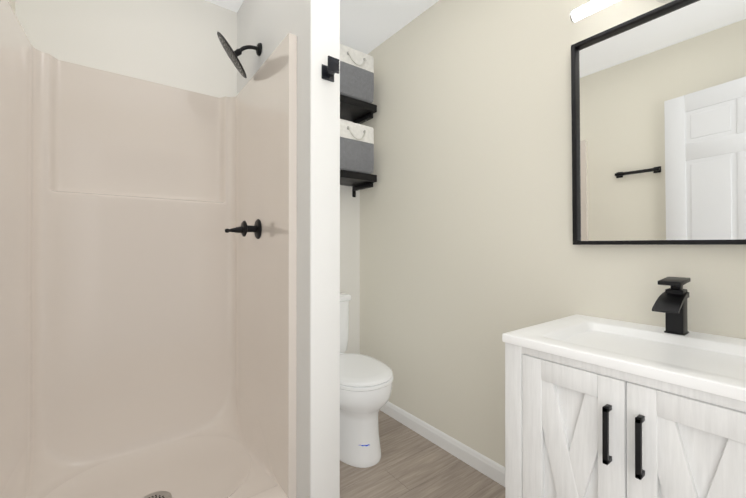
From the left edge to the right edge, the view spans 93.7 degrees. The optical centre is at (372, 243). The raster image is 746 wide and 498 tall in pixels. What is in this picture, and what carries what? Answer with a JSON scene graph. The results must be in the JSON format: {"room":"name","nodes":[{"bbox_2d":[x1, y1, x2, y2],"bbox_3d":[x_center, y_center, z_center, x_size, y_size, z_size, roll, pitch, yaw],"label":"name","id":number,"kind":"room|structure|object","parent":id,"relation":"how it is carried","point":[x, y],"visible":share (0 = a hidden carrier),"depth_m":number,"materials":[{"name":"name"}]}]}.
{"room":"bathroom","nodes":[
{"label":"bathroom","id":0,"kind":"room"},
{"bbox_2d":[8,0,14,12],"bbox_3d":[-0.812,-0.124,0.450,0.100,2.440,2.490,0,0,-37],"label":"wall","id":1,"kind":"structure","parent":0,"point":[12,3],"depth_m":1.44,"materials":[{"name":"beige paint"}]},
{"bbox_2d":[15,0,359,353],"bbox_3d":[-0.875,-0.118,2.017,1.870,2.440,0.100,0,0,-37],"label":"wall","id":2,"kind":"structure","parent":0,"point":[175,43],"depth_m":1.80,"materials":[{"name":"paint"}]},
{"bbox_2d":[340,170,376,196],"bbox_3d":[-0.321,-0.395,2.211,0.680,0.121,0.250,0,0,-37],"label":"shelf","id":3,"kind":"object","parent":2,"relation":"attached to","point":[357,181],"visible":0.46,"depth_m":2.29,"materials":[{"name":"black"}]},
{"bbox_2d":[340,119,373,173],"bbox_3d":[-0.172,-0.608,2.289,0.291,0.301,0.281,0,0,-37],"label":"basket","id":4,"kind":"object","parent":3,"relation":"on","point":[356,147],"visible":0.56,"depth_m":2.20,"materials":[{"name":"grey fabric"}]},
{"bbox_2d":[340,94,376,123],"bbox_3d":[-0.321,-0.858,2.212,0.680,0.121,0.250,0,0,-37],"label":"shelf","id":5,"kind":"object","parent":2,"relation":"attached to","point":[353,110],"visible":0.21,"depth_m":2.29,"materials":[{"name":"black"}]},
{"bbox_2d":[340,44,373,102],"bbox_3d":[-0.172,-1.071,2.291,0.291,0.301,0.281,0,0,-37],"label":"basket","id":6,"kind":"object","parent":5,"relation":"on","point":[356,74],"visible":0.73,"depth_m":2.20,"materials":[{"name":"grey fabric"}]},
{"bbox_2d":[237,0,339,497],"bbox_3d":[-0.457,-0.119,1.681,0.124,2.440,0.940,0,0,-37],"label":"wall","id":7,"kind":"structure","parent":0,"point":[313,26],"depth_m":1.31,"materials":[{"name":"white paint"}]},
{"bbox_2d":[217,32,261,77],"bbox_3d":[-0.636,-0.883,1.651,0.200,0.184,0.200,0,0,-37],"label":"shower head","id":8,"kind":"object","parent":7,"relation":"attached to","point":[232,54],"visible":1,"depth_m":1.64},
{"bbox_2d":[321,56,338,81],"bbox_3d":[-0.156,-0.643,1.289,0.052,0.067,0.047,0,0,-37],"label":"robe hook","id":9,"kind":"object","parent":7,"relation":"attached to","point":[330,70],"visible":1,"depth_m":1.28,"materials":[{"name":"black metal"}]},
{"bbox_2d":[205,0,438,53],"bbox_3d":[-0.092,-1.367,1.053,1.970,0.050,2.590,0,0,-37],"label":"ceiling","id":10,"kind":"structure","parent":0,"point":[367,26],"depth_m":2.07,"materials":[{"name":"paint"}]},
{"bbox_2d":[340,410,504,497],"bbox_3d":[-0.092,1.123,1.043,1.970,0.050,2.590,0,0,-37],"label":"floor","id":11,"kind":"structure","parent":0,"point":[411,464],"depth_m":1.67,"materials":[{"name":"brown wood"}]},
{"bbox_2d":[0,0,296,497],"bbox_3d":[-0.904,0.145,1.417,0.904,1.908,0.823,0,0,-37],"label":"shower stall","id":12,"kind":"object","parent":11,"relation":"on","point":[148,324],"visible":1,"depth_m":1.58,"materials":[{"name":"beige plastic"}]},
{"bbox_2d":[143,491,171,497],"bbox_3d":[-0.874,1.052,1.390,0.128,0.055,0.128,0,0,-37],"label":"shower drain","id":13,"kind":"object","parent":12,"relation":"in","point":[161,494],"visible":1,"depth_m":1.43,"materials":[{"name":"silver metal"}]},
{"bbox_2d":[225,219,261,238],"bbox_3d":[-0.588,-0.068,1.570,0.147,0.092,0.092,0,0,-37],"label":"shower valve","id":14,"kind":"object","parent":12,"relation":"attached to","point":[244,228],"visible":0.98,"depth_m":1.57,"materials":[{"name":"black metal"}]},
{"bbox_2d":[340,293,392,467],"bbox_3d":[-0.186,0.714,1.992,0.402,0.775,0.747,0,0,-37],"label":"toilet","id":15,"kind":"object","parent":11,"relation":"on","point":[365,387],"visible":0.48,"depth_m":1.74,"materials":[{"name":"white ceramic"}]},
{"bbox_2d":[502,314,745,497],"bbox_3d":[0.765,0.684,0.943,0.511,0.828,0.628,0,0,-37],"label":"bathroom vanity","id":16,"kind":"object","parent":11,"relation":"on","point":[596,407],"visible":1,"depth_m":0.86,"materials":[{"name":"white wood"}]},
{"bbox_2d":[652,277,690,334],"bbox_3d":[0.884,0.186,1.033,0.147,0.166,0.060,0,0,-37],"label":"faucet","id":17,"kind":"object","parent":16,"relation":"on","point":[671,302],"visible":1,"depth_m":1.03,"materials":[{"name":"black metal"}]},
{"bbox_2d":[360,0,745,466],"bbox_3d":[0.658,-0.120,1.607,0.100,2.440,2.590,0,0,-37],"label":"wall","id":18,"kind":"structure","parent":0,"point":[470,253],"depth_m":1.69,"materials":[{"name":"beige paint"}]},
{"bbox_2d":[380,401,504,486],"bbox_3d":[0.337,1.060,1.938,0.012,0.082,1.463,0,0,-37],"label":"baseboard","id":19,"kind":"structure","parent":18,"relation":"attached to","point":[486,466],"depth_m":1.84,"materials":[{"name":"white wood"}]},
{"bbox_2d":[570,0,673,22],"bbox_3d":[0.924,-0.828,1.077,0.106,0.104,0.560,0,0,-37],"label":"sconce","id":20,"kind":"object","parent":18,"relation":"attached to","point":[587,9],"visible":1,"depth_m":1.22,"materials":[{"name":"silver metal"}]},
{"bbox_2d":[571,0,745,244],"bbox_3d":[0.952,-0.376,1.090,0.030,0.757,0.619,-1,0,-37],"label":"mirror","id":21,"kind":"object","parent":18,"relation":"attached to","point":[658,103],"visible":1,"depth_m":1.12,"materials":[{"name":"black mirror"}]}
]}

